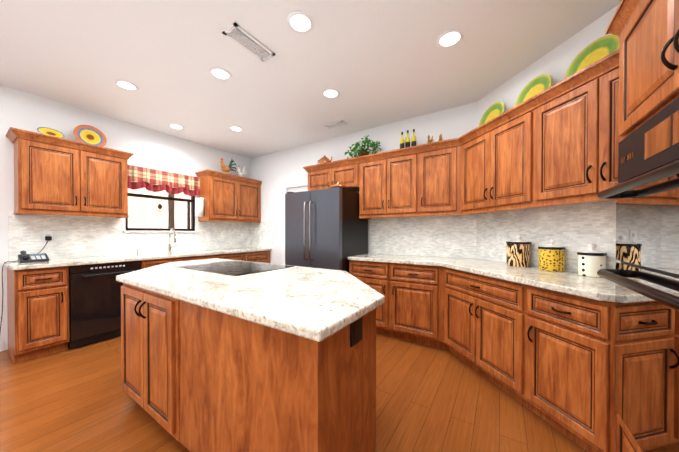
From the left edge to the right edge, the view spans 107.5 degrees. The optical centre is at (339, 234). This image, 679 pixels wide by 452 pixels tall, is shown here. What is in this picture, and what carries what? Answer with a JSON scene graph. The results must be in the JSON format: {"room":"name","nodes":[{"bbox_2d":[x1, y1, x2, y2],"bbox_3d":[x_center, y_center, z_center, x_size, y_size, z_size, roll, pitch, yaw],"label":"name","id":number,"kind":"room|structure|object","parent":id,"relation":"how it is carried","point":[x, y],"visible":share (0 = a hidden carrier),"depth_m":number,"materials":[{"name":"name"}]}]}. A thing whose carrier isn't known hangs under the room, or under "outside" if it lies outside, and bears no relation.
{"room":"kitchen","nodes":[
{"label":"kitchen","id":0,"kind":"room"},
{"bbox_2d":[0,333,586,451],"bbox_3d":[-1.461,1.266,0.715,6.030,0.100,7.600,0,1,33],"label":"floor","id":1,"kind":"structure","parent":0,"point":[428,399],"depth_m":1.72,"materials":[{"name":"brown wood"}]},
{"bbox_2d":[7,266,69,363],"bbox_3d":[-3.116,0.762,2.576,0.616,0.880,0.343,0,1,33],"label":"base cabinet","id":2,"kind":"object","parent":1,"relation":"on","point":[38,310],"depth_m":2.40,"materials":[{"name":"brown wood"}]},
{"bbox_2d":[68,261,141,348],"bbox_3d":[-2.828,0.763,2.959,0.669,0.872,0.602,0,1,33],"label":"dishwasher","id":3,"kind":"object","parent":1,"relation":"on","point":[94,302],"visible":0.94,"depth_m":2.71,"materials":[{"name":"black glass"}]},
{"bbox_2d":[141,255,218,268],"bbox_3d":[-2.431,0.755,3.630,0.616,0.880,0.943,0,1,33],"label":"base cabinet","id":4,"kind":"object","parent":1,"relation":"on","point":[144,263],"depth_m":3.32,"materials":[{"name":"brown wood"}]},
{"bbox_2d":[219,252,246,260],"bbox_3d":[-2.032,0.750,4.243,0.616,0.880,0.520,0,1,33],"label":"base cabinet","id":5,"kind":"object","parent":1,"relation":"on","point":[234,256],"depth_m":4.15,"materials":[{"name":"brown wood"}]},
{"bbox_2d":[121,283,375,451],"bbox_3d":[-0.768,0.768,1.842,2.280,0.880,1.070,0,1,33],"label":"kitchen island","id":6,"kind":"object","parent":1,"relation":"on","point":[195,378],"visible":0.85,"depth_m":1.09,"materials":[{"name":"brown wood"}]},
{"bbox_2d":[116,258,384,341],"bbox_3d":[-0.757,0.307,1.855,2.360,0.040,1.070,0,1,33],"label":"island countertop","id":7,"kind":"structure","parent":6,"relation":"on","point":[317,304],"depth_m":1.23,"materials":[{"name":"stone"}]},
{"bbox_2d":[177,260,293,275],"bbox_3d":[-0.905,0.281,2.178,0.840,0.006,0.570,0,1,33],"label":"cooktop","id":8,"kind":"object","parent":7,"relation":"in","point":[235,268],"visible":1,"depth_m":2.10,"materials":[{"name":"black glass"}]},
{"bbox_2d":[350,317,361,346],"bbox_3d":[0.072,0.401,1.031,0.008,0.095,0.090,0,1,33],"label":"outlet","id":9,"kind":"object","parent":6,"relation":"attached to","point":[356,332],"visible":0.89,"depth_m":1.02,"materials":[{"name":"black plastic"}]},
{"bbox_2d":[247,251,269,262],"bbox_3d":[-1.731,0.747,4.707,0.616,0.880,0.586,0,1,33],"label":"base cabinet","id":10,"kind":"object","parent":1,"relation":"on","point":[260,256],"depth_m":4.56,"materials":[{"name":"brown wood"}]},
{"bbox_2d":[4,247,271,269],"bbox_3d":[-2.385,0.293,3.673,0.641,0.040,3.026,0,1,33],"label":"countertop","id":11,"kind":"structure","parent":10,"relation":"on","point":[50,263],"depth_m":3.01,"materials":[{"name":"stone"}]},
{"bbox_2d":[18,250,48,262],"bbox_3d":[-3.171,0.223,2.582,0.173,0.116,0.190,0,1,33],"label":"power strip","id":12,"kind":"object","parent":11,"relation":"on","point":[23,257],"visible":1,"depth_m":2.55,"materials":[{"name":"grey plastic"}]},
{"bbox_2d":[0,241,47,331],"bbox_3d":[-3.264,0.638,2.338,0.570,1.133,0.781,0,1,33],"label":"phone cord","id":13,"kind":"object","parent":12,"relation":"attached to","point":[2,285],"visible":0.81,"depth_m":2.46,"materials":[{"name":"black plastic"}]},
{"bbox_2d":[167,228,176,252],"bbox_3d":[-2.485,0.089,3.757,0.219,0.364,0.133,0,1,33],"label":"faucet","id":14,"kind":"object","parent":11,"relation":"on","point":[169,245],"visible":1,"depth_m":3.75,"materials":[{"name":"silver metal"}]},
{"bbox_2d":[285,186,367,272],"bbox_3d":[-0.190,0.303,3.510,0.900,1.785,0.836,0,1,33],"label":"refrigerator","id":15,"kind":"object","parent":1,"relation":"on","point":[326,228],"visible":0.56,"depth_m":3.18,"materials":[{"name":"black metal"}]},
{"bbox_2d":[330,181,346,189],"bbox_3d":[-0.018,-0.650,3.317,0.230,0.120,0.230,0,1,33],"label":"copper pot","id":16,"kind":"object","parent":15,"relation":"on","point":[338,184],"visible":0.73,"depth_m":3.25,"materials":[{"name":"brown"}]},
{"bbox_2d":[349,260,436,342],"bbox_3d":[0.724,0.759,3.094,1.066,0.880,0.617,0,1,33],"label":"base cabinet","id":17,"kind":"object","parent":1,"relation":"on","point":[397,317],"depth_m":2.80,"materials":[{"name":"brown wood"}]},
{"bbox_2d":[347,253,614,301],"bbox_3d":[1.158,0.304,2.250,2.710,0.040,1.551,0,1,33],"label":"countertop","id":18,"kind":"structure","parent":17,"relation":"on","point":[576,284],"depth_m":1.83,"materials":[{"name":"stone"}]},
{"bbox_2d":[506,235,531,266],"bbox_3d":[1.617,0.143,2.251,0.189,0.280,0.189,0,1,33],"label":"canister","id":19,"kind":"object","parent":18,"relation":"on","point":[518,251],"visible":1,"depth_m":2.18,"materials":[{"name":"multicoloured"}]},
{"bbox_2d":[538,239,565,271],"bbox_3d":[1.684,0.160,1.977,0.168,0.250,0.168,0,1,33],"label":"canister","id":20,"kind":"object","parent":18,"relation":"on","point":[552,256],"visible":1,"depth_m":1.92,"materials":[{"name":"yellow ceramic"}]},
{"bbox_2d":[577,243,606,277],"bbox_3d":[1.746,0.174,1.724,0.147,0.225,0.147,0,1,33],"label":"canister","id":21,"kind":"object","parent":18,"relation":"on","point":[591,261],"visible":0.98,"depth_m":1.68,"materials":[{"name":"white ceramic"}]},
{"bbox_2d":[417,266,617,451],"bbox_3d":[1.630,0.767,1.947,1.584,0.880,1.552,0,1,33],"label":"base cabinet","id":22,"kind":"object","parent":1,"relation":"on","point":[547,356],"depth_m":1.59,"materials":[{"name":"brown wood"}]},
{"bbox_2d":[605,0,678,451],"bbox_3d":[1.305,0.100,0.602,0.670,2.235,1.140,0,1,33],"label":"tall cabinet","id":23,"kind":"object","parent":1,"relation":"on","point":[646,32],"visible":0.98,"depth_m":0.99,"materials":[{"name":"brown wood"}]},
{"bbox_2d":[597,97,678,451],"bbox_3d":[1.266,0.203,0.629,0.692,1.268,0.970,0,1,33],"label":"wall oven","id":24,"kind":"object","parent":23,"relation":"in","point":[643,276],"visible":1,"depth_m":0.90,"materials":[{"name":"black glass"}]},
{"bbox_2d":[0,5,618,349],"bbox_3d":[-1.461,-0.154,0.705,5.670,2.740,7.240,0,1,33],"label":"wall","id":25,"kind":"structure","parent":0,"point":[157,150],"depth_m":3.24,"materials":[{"name":"paint"}]},
{"bbox_2d":[0,340,2,351],"bbox_3d":[-4.551,1.160,0.927,0.016,0.110,3.930,0,1,33],"label":"baseboard","id":26,"kind":"structure","parent":25,"relation":"attached to","point":[1,345],"depth_m":2.56,"materials":[{"name":"white"}]},
{"bbox_2d":[6,127,133,217],"bbox_3d":[-3.051,-0.625,2.891,0.370,0.820,0.960,0,1,33],"label":"upper cabinet","id":27,"kind":"object","parent":25,"relation":"attached to","point":[53,175],"visible":1,"depth_m":2.72,"materials":[{"name":"brown wood"}]},
{"bbox_2d":[37,127,64,137],"bbox_3d":[-3.174,-1.113,2.740,0.200,0.017,0.200,47,24,24],"label":"plate","id":28,"kind":"object","parent":27,"relation":"on","point":[49,131],"visible":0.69,"depth_m":2.75,"materials":[{"name":"yellow ceramic"}]},
{"bbox_2d":[74,125,106,146],"bbox_3d":[-3.023,-1.186,3.024,0.025,0.290,0.290,-16,-8,32],"label":"plate","id":29,"kind":"object","parent":27,"relation":"on","point":[89,134],"visible":0.96,"depth_m":3.03,"materials":[{"name":"ceramic"}]},
{"bbox_2d":[8,211,249,260],"bbox_3d":[-2.646,0.008,3.856,0.007,0.528,2.992,0,1,33],"label":"wall tile","id":30,"kind":"structure","parent":25,"relation":"attached to","point":[74,236],"depth_m":3.18,"materials":[{"name":"tile"}]},
{"bbox_2d":[43,231,52,241],"bbox_3d":[-3.292,0.021,2.814,0.044,0.120,0.076,0,1,33],"label":"electrical outlet","id":31,"kind":"object","parent":30,"relation":"attached to","point":[48,236],"visible":0.98,"depth_m":2.81,"materials":[{"name":"white plastic"}]},
{"bbox_2d":[99,231,106,240],"bbox_3d":[-3.050,0.018,3.217,0.012,0.120,0.076,0,1,33],"label":"electrical outlet","id":32,"kind":"object","parent":30,"relation":"attached to","point":[102,235],"visible":1,"depth_m":3.21,"materials":[{"name":"white plastic"}]},
{"bbox_2d":[125,193,194,230],"bbox_3d":[-2.729,-0.497,3.840,0.054,0.880,0.940,0,1,33],"label":"window","id":33,"kind":"structure","parent":25,"relation":"in","point":[192,201],"depth_m":3.97,"materials":[{"name":"brown metal"}]},
{"bbox_2d":[128,190,191,228],"bbox_3d":[-2.731,-0.497,3.841,0.004,0.810,0.870,0,1,33],"label":"window panel","id":34,"kind":"object","parent":33,"relation":"attached to","point":[157,211],"visible":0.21,"depth_m":3.78,"materials":[{"name":"clear glass"}]},
{"bbox_2d":[123,231,198,231],"bbox_3d":[-2.678,-0.044,3.810,0.065,0.024,1.000,0,1,33],"label":"window sill","id":35,"kind":"structure","parent":25,"relation":"attached to","point":[160,231],"depth_m":3.72,"materials":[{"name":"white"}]},
{"bbox_2d":[195,169,261,222],"bbox_3d":[-1.973,-0.637,4.550,0.370,0.820,1.096,0,1,33],"label":"upper cabinet","id":36,"kind":"object","parent":25,"relation":"attached to","point":[230,198],"visible":1,"depth_m":4.35,"materials":[{"name":"brown wood"}]},
{"bbox_2d":[196,198,203,216],"bbox_3d":[-2.294,-0.449,4.091,0.112,0.310,0.120,0,1,33],"label":"paper towel holder","id":37,"kind":"object","parent":36,"relation":"attached to","point":[199,207],"visible":1,"depth_m":4.05,"materials":[{"name":"white paper"}]},
{"bbox_2d":[220,158,236,173],"bbox_3d":[-2.010,-1.211,4.485,0.106,0.325,0.328,0,1,33],"label":"rooster figurine","id":38,"kind":"object","parent":36,"relation":"on","point":[225,169],"visible":0.94,"depth_m":4.44,"materials":[{"name":"brown ceramic"}]},
{"bbox_2d":[237,166,246,176],"bbox_3d":[-1.859,-1.183,4.758,0.088,0.263,0.262,0,1,33],"label":"rooster figurine","id":39,"kind":"object","parent":36,"relation":"on","point":[241,174],"visible":0.83,"depth_m":4.72,"materials":[{"name":"white ceramic"}]},
{"bbox_2d":[281,180,307,264],"bbox_3d":[-0.667,0.126,4.425,0.880,2.125,0.138,0,1,33],"label":"door frame","id":40,"kind":"structure","parent":25,"relation":"attached to","point":[284,188],"depth_m":4.57,"materials":[{"name":"white"}]},
{"bbox_2d":[307,157,358,191],"bbox_3d":[-0.032,-0.835,3.740,0.912,0.377,0.336,0,1,33],"label":"upper cabinet","id":41,"kind":"object","parent":25,"relation":"attached to","point":[345,172],"depth_m":3.57,"materials":[{"name":"brown wood"}]},
{"bbox_2d":[317,155,331,163],"bbox_3d":[-0.227,-1.138,3.867,0.290,0.188,0.176,0,1,33],"label":"copper kettle","id":42,"kind":"object","parent":41,"relation":"on","point":[324,159],"visible":0.62,"depth_m":3.80,"materials":[{"name":"brown metal"}]},
{"bbox_2d":[345,135,381,158],"bbox_3d":[0.329,-1.215,3.498,0.557,0.347,0.231,0,1,33],"label":"plant","id":43,"kind":"object","parent":41,"relation":"on","point":[362,151],"visible":0.92,"depth_m":3.45,"materials":[{"name":"green plant"}]},
{"bbox_2d":[250,213,476,258],"bbox_3d":[-0.117,0.007,4.001,4.078,0.528,0.007,0,1,33],"label":"wall tile","id":44,"kind":"structure","parent":25,"relation":"attached to","point":[448,236],"depth_m":3.25,"materials":[{"name":"tile"}]},
{"bbox_2d":[359,145,422,216],"bbox_3d":[0.680,-0.636,3.279,0.788,0.767,0.336,0,1,33],"label":"upper cabinet","id":45,"kind":"object","parent":25,"relation":"attached to","point":[388,182],"depth_m":3.11,"materials":[{"name":"brown wood"}]},
{"bbox_2d":[400,132,404,148],"bbox_3d":[0.807,-1.179,3.206,0.061,0.280,0.061,0,1,33],"label":"bottle","id":46,"kind":"object","parent":45,"relation":"on","point":[402,143],"visible":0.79,"depth_m":3.19,"materials":[{"name":"yellow glass"}]},
{"bbox_2d":[405,130,409,147],"bbox_3d":[0.865,-1.179,3.157,0.061,0.280,0.061,0,1,33],"label":"bottle","id":47,"kind":"object","parent":45,"relation":"on","point":[407,142],"visible":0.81,"depth_m":3.14,"materials":[{"name":"yellow glass"}]},
{"bbox_2d":[411,129,415,146],"bbox_3d":[0.933,-1.179,3.124,0.061,0.280,0.061,0,1,33],"label":"bottle","id":48,"kind":"object","parent":45,"relation":"on","point":[413,141],"visible":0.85,"depth_m":3.10,"materials":[{"name":"yellow glass"}]},
{"bbox_2d":[419,145,458,215],"bbox_3d":[1.257,-0.634,2.904,0.588,0.767,0.336,0,1,33],"label":"upper cabinet","id":49,"kind":"object","parent":25,"relation":"attached to","point":[428,206],"depth_m":2.86,"materials":[{"name":"brown wood"}]},
{"bbox_2d":[428,135,433,142],"bbox_3d":[1.107,-1.123,3.024,0.056,0.170,0.172,0,1,33],"label":"figurine","id":50,"kind":"object","parent":49,"relation":"on","point":[431,140],"visible":0.69,"depth_m":2.98,"materials":[{"name":"brown"}]},
{"bbox_2d":[435,51,614,212],"bbox_3d":[1.705,-0.626,1.945,1.469,0.767,1.456,0,1,33],"label":"upper cabinet","id":51,"kind":"object","parent":25,"relation":"attached to","point":[556,144],"depth_m":1.84,"materials":[{"name":"brown wood"}]},
{"bbox_2d":[479,101,504,125],"bbox_3d":[1.571,-1.197,2.570,0.028,0.320,0.320,14,-3,-12],"label":"plate","id":52,"kind":"object","parent":51,"relation":"on","point":[494,110],"visible":0.46,"depth_m":2.58,"materials":[{"name":"ceramic"}]},
{"bbox_2d":[515,74,551,105],"bbox_3d":[1.663,-1.194,2.139,0.028,0.320,0.320,14,-3,-12],"label":"plate","id":53,"kind":"object","parent":51,"relation":"on","point":[537,85],"visible":0.56,"depth_m":2.14,"materials":[{"name":"ceramic"}]},
{"bbox_2d":[565,34,619,77],"bbox_3d":[1.750,-1.191,1.729,0.028,0.320,0.320,14,-3,-12],"label":"plate","id":54,"kind":"object","parent":51,"relation":"on","point":[596,50],"visible":0.58,"depth_m":1.73,"materials":[{"name":"green ceramic"}]},
{"bbox_2d":[477,199,620,271],"bbox_3d":[1.791,0.022,1.964,0.007,0.528,1.887,0,0,-12],"label":"wall tile","id":55,"kind":"structure","parent":25,"relation":"attached to","point":[574,229],"depth_m":2.03,"materials":[{"name":"tile"}]},
{"bbox_2d":[497,231,503,242],"bbox_3d":[1.656,0.023,2.566,0.008,0.120,0.076,0,0,-12],"label":"electrical outlet","id":56,"kind":"object","parent":55,"relation":"attached to","point":[500,236],"visible":1,"depth_m":2.56,"materials":[{"name":"white plastic"}]},
{"bbox_2d":[611,49,622,186],"bbox_3d":[1.600,-0.628,1.302,0.285,0.755,0.285,0,1,33],"label":"upper cabinet","id":57,"kind":"object","parent":25,"relation":"attached to","point":[615,139],"depth_m":1.42,"materials":[{"name":"brown wood"}]},
{"bbox_2d":[0,0,620,158],"bbox_3d":[-1.461,-1.574,0.694,6.030,0.100,7.600,0,1,33],"label":"ceiling","id":58,"kind":"structure","parent":0,"point":[375,63],"depth_m":2.17,"materials":[{"name":"paint"}]},
{"bbox_2d":[114,80,138,90],"bbox_3d":[-2.195,-1.533,2.566,0.194,0.007,0.194,0,1,33],"label":"recessed light","id":59,"kind":"object","parent":58,"relation":"in","point":[126,85],"visible":1,"depth_m":2.56,"materials":[{"name":"white plastic"}]},
{"bbox_2d":[168,124,183,129],"bbox_3d":[-2.334,-1.540,3.563,0.194,0.007,0.194,0,1,33],"label":"recessed light","id":60,"kind":"object","parent":58,"relation":"in","point":[176,126],"visible":0.98,"depth_m":3.56,"materials":[{"name":"white plastic"}]},
{"bbox_2d":[209,67,231,79],"bbox_3d":[-1.135,-1.532,2.379,0.194,0.007,0.194,0,1,33],"label":"recessed light","id":61,"kind":"object","parent":58,"relation":"in","point":[220,73],"visible":1,"depth_m":2.37,"materials":[{"name":"white plastic"}]},
{"bbox_2d":[229,126,242,131],"bbox_3d":[-1.511,-1.541,3.637,0.194,0.007,0.194,0,1,33],"label":"recessed light","id":62,"kind":"object","parent":58,"relation":"in","point":[236,128],"visible":1,"depth_m":3.62,"materials":[{"name":"white plastic"}]},
{"bbox_2d":[222,22,274,61],"bbox_3d":[-0.715,-1.527,1.998,0.160,0.011,0.380,0,1,33],"label":"ceiling vent","id":63,"kind":"object","parent":58,"relation":"in","point":[235,32],"visible":1,"depth_m":1.98,"materials":[{"name":"white"}]},
{"bbox_2d":[287,11,313,33],"bbox_3d":[-0.283,-1.527,1.801,0.194,0.007,0.194,0,1,33],"label":"recessed light","id":64,"kind":"object","parent":58,"relation":"in","point":[299,22],"visible":1,"depth_m":1.80,"materials":[{"name":"white plastic"}]},
{"bbox_2d":[322,89,339,98],"bbox_3d":[-0.094,-1.534,2.716,0.194,0.007,0.194,0,1,33],"label":"recessed light","id":65,"kind":"object","parent":58,"relation":"in","point":[331,93],"visible":1,"depth_m":2.71,"materials":[{"name":"white plastic"}]},
{"bbox_2d":[325,120,346,128],"bbox_3d":[-0.050,-1.538,3.498,0.300,0.011,0.130,0,1,33],"label":"ceiling vent","id":66,"kind":"object","parent":58,"relation":"in","point":[336,124],"visible":0.98,"depth_m":3.49,"materials":[{"name":"white metal"}]},
{"bbox_2d":[436,29,463,47],"bbox_3d":[0.864,-1.528,1.950,0.194,0.007,0.194,0,1,33],"label":"recessed light","id":67,"kind":"object","parent":58,"relation":"in","point":[450,38],"visible":1,"depth_m":1.94,"materials":[{"name":"white plastic"}]},
{"label":"outside","id":68,"kind":"structure","parent":0,"visible":0},
{"bbox_2d":[128,188,190,228],"bbox_3d":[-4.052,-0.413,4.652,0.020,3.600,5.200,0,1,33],"label":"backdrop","id":69,"kind":"structure","parent":68,"point":[146,209],"depth_m":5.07,"materials":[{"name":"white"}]},
{"bbox_3d":[-2.670,-0.947,3.780,0.042,0.016,1.030,0,1,33],"label":"rod","id":70,"kind":"object","parent":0,"visible":0},
{"bbox_2d":[127,164,199,195],"bbox_3d":[-2.646,-0.791,3.765,0.053,0.330,1.034,0,1,33],"label":"valance","id":71,"kind":"object","parent":70,"relation":"hanging from","point":[153,180],"visible":0.98,"depth_m":3.74,"materials":[{"name":"fabric"}]},
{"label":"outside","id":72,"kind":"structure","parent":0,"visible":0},
{"bbox_2d":[168,193,174,228],"bbox_3d":[-3.205,-0.504,4.745,0.102,3.380,0.102,0,1,33],"label":"trunk","id":73,"kind":"object","parent":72,"point":[171,211],"depth_m":4.71,"materials":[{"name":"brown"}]}
]}

